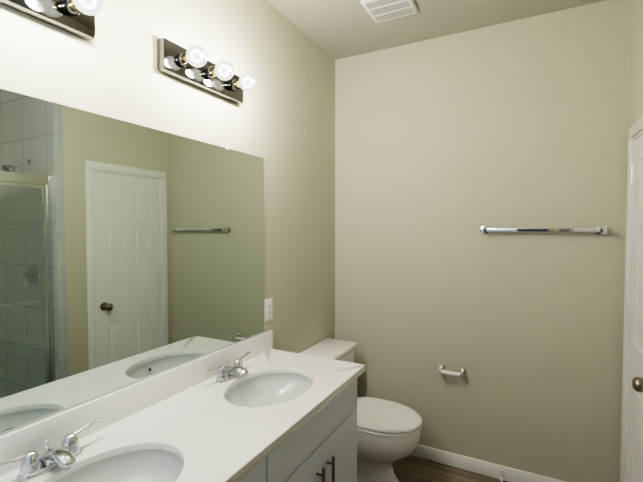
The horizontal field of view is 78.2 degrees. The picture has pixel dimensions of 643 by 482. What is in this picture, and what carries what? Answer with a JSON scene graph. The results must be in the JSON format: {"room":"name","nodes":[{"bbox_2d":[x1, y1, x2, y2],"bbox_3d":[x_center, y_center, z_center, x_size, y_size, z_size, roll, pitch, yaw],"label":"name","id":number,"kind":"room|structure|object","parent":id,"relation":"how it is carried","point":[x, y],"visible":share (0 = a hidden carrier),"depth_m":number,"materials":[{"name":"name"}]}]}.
{"room":"bathroom","nodes":[
{"label":"bathroom","id":0,"kind":"room"},
{"bbox_2d":[0,0,334,435],"bbox_3d":[-0.512,0.098,1.823,0.100,2.720,2.630,1,2,28],"label":"wall","id":1,"kind":"structure","parent":0,"point":[280,120],"depth_m":1.97,"materials":[{"name":"paint"}]},
{"bbox_2d":[0,0,103,40],"bbox_3d":[-0.774,-0.683,1.011,0.166,0.117,0.462,1,2,28],"label":"sconce","id":2,"kind":"object","parent":1,"relation":"attached to","point":[75,17],"visible":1,"depth_m":1.13,"materials":[{"name":"silver metal"}]},
{"bbox_2d":[0,88,263,434],"bbox_3d":[-0.647,0.043,1.447,0.007,0.926,1.462,1,2,28],"label":"mirror","id":3,"kind":"object","parent":1,"relation":"attached to","point":[130,253],"visible":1,"depth_m":1.33,"materials":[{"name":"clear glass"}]},
{"bbox_2d":[157,37,256,103],"bbox_3d":[-0.438,-0.704,1.650,0.166,0.117,0.462,1,2,28],"label":"sconce","id":4,"kind":"object","parent":1,"relation":"attached to","point":[192,65],"visible":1,"depth_m":1.60,"materials":[{"name":"silver metal"}]},
{"bbox_2d":[264,298,272,320],"bbox_3d":[-0.286,0.370,2.144,0.008,0.115,0.070,1,2,28],"label":"electrical outlet plate","id":5,"kind":"object","parent":1,"relation":"attached to","point":[268,303],"visible":1,"depth_m":2.14,"materials":[{"name":"white plastic"}]},
{"bbox_2d":[266,0,605,59],"bbox_3d":[0.771,-1.290,1.102,3.000,0.100,2.630,1,2,28],"label":"ceiling","id":6,"kind":"structure","parent":0,"point":[337,29],"depth_m":2.28,"materials":[{"name":"beige paint"}]},
{"bbox_2d":[360,0,417,22],"bbox_3d":[0.368,-1.262,2.130,0.250,0.020,0.250,1,2,28],"label":"ceiling vent","id":7,"kind":"object","parent":6,"relation":"in","point":[378,11],"visible":1,"depth_m":2.13,"materials":[{"name":"white plastic"}]},
{"bbox_2d":[392,455,507,481],"bbox_3d":[0.235,1.561,0.176,3.000,0.100,4.930,1,2,28],"label":"floor","id":8,"kind":"structure","parent":0,"point":[410,468],"depth_m":2.45,"materials":[{"name":"brown wood"}]},
{"bbox_2d":[0,330,364,481],"bbox_3d":[-0.391,0.992,1.347,0.578,0.962,1.570,1,2,28],"label":"bathroom vanity","id":9,"kind":"object","parent":8,"relation":"on","point":[274,415],"visible":0.98,"depth_m":1.36,"materials":[{"name":"white"}]},
{"bbox_2d":[0,417,100,481],"bbox_3d":[-0.720,0.585,1.081,0.123,0.072,0.296,1,2,28],"label":"faucet","id":10,"kind":"object","parent":9,"relation":"on","point":[34,464],"visible":1,"depth_m":1.06,"materials":[{"name":"silver metal"}]},
{"bbox_2d":[205,351,250,382],"bbox_3d":[-0.374,0.564,1.737,0.123,0.072,0.296,1,2,28],"label":"faucet","id":11,"kind":"object","parent":9,"relation":"on","point":[228,373],"visible":1,"depth_m":1.71,"materials":[{"name":"silver metal"}]},
{"bbox_2d":[299,338,421,481],"bbox_3d":[0.247,1.063,2.404,0.724,0.753,0.470,1,2,28],"label":"toilet","id":12,"kind":"object","parent":8,"relation":"on","point":[388,433],"visible":0.42,"depth_m":2.26,"materials":[{"name":"white ceramic"}]},
{"bbox_2d":[335,0,631,481],"bbox_3d":[0.918,0.076,2.499,1.800,2.720,0.100,1,2,28],"label":"wall","id":13,"kind":"structure","parent":0,"point":[447,147],"depth_m":2.37,"materials":[{"name":"paint"}]},
{"bbox_2d":[438,364,465,377],"bbox_3d":[0.812,0.820,2.477,0.167,0.052,0.080,1,2,28],"label":"toilet paper holder","id":14,"kind":"object","parent":13,"relation":"attached to","point":[461,374],"visible":1,"depth_m":2.46,"materials":[{"name":"silver metal"}]},
{"bbox_2d":[411,444,564,481],"bbox_3d":[0.848,1.394,2.515,1.700,0.085,0.013,1,2,28],"label":"baseboard","id":15,"kind":"structure","parent":13,"relation":"attached to","point":[486,468],"depth_m":2.44,"materials":[{"name":"white wood"}]},
{"bbox_2d":[500,471,503,481],"bbox_3d":[1.068,1.394,2.343,0.022,0.022,0.084,1,2,28],"label":"door stop","id":16,"kind":"object","parent":13,"relation":"attached to","point":[501,476],"visible":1,"depth_m":2.34,"materials":[{"name":"silver metal"}]},
{"bbox_2d":[480,226,606,234],"bbox_3d":[1.234,-0.063,2.236,0.632,0.048,0.062,1,2,28],"label":"towel rail","id":17,"kind":"object","parent":13,"relation":"attached to","point":[597,229],"visible":1,"depth_m":2.20,"materials":[{"name":"silver metal"}]},
{"bbox_2d":[629,0,642,127],"bbox_3d":[1.474,0.101,1.732,0.100,2.720,0.740,1,2,28],"label":"wall","id":18,"kind":"structure","parent":0,"point":[638,101],"depth_m":1.93,"materials":[{"name":"paint"}]},
{"bbox_2d":[620,115,642,481],"bbox_3d":[1.446,0.450,1.702,0.111,2.023,0.740,1,2,28],"label":"door frame","id":19,"kind":"structure","parent":18,"relation":"attached to","point":[635,131],"depth_m":2.00,"materials":[{"name":"white wood"}]},
{"bbox_2d":[623,134,642,481],"bbox_3d":[1.389,0.479,1.739,0.124,1.939,0.610,1,2,28],"label":"door","id":20,"kind":"structure","parent":18,"relation":"in","point":[633,462],"depth_m":1.88,"materials":[{"name":"white wood"}]}
]}

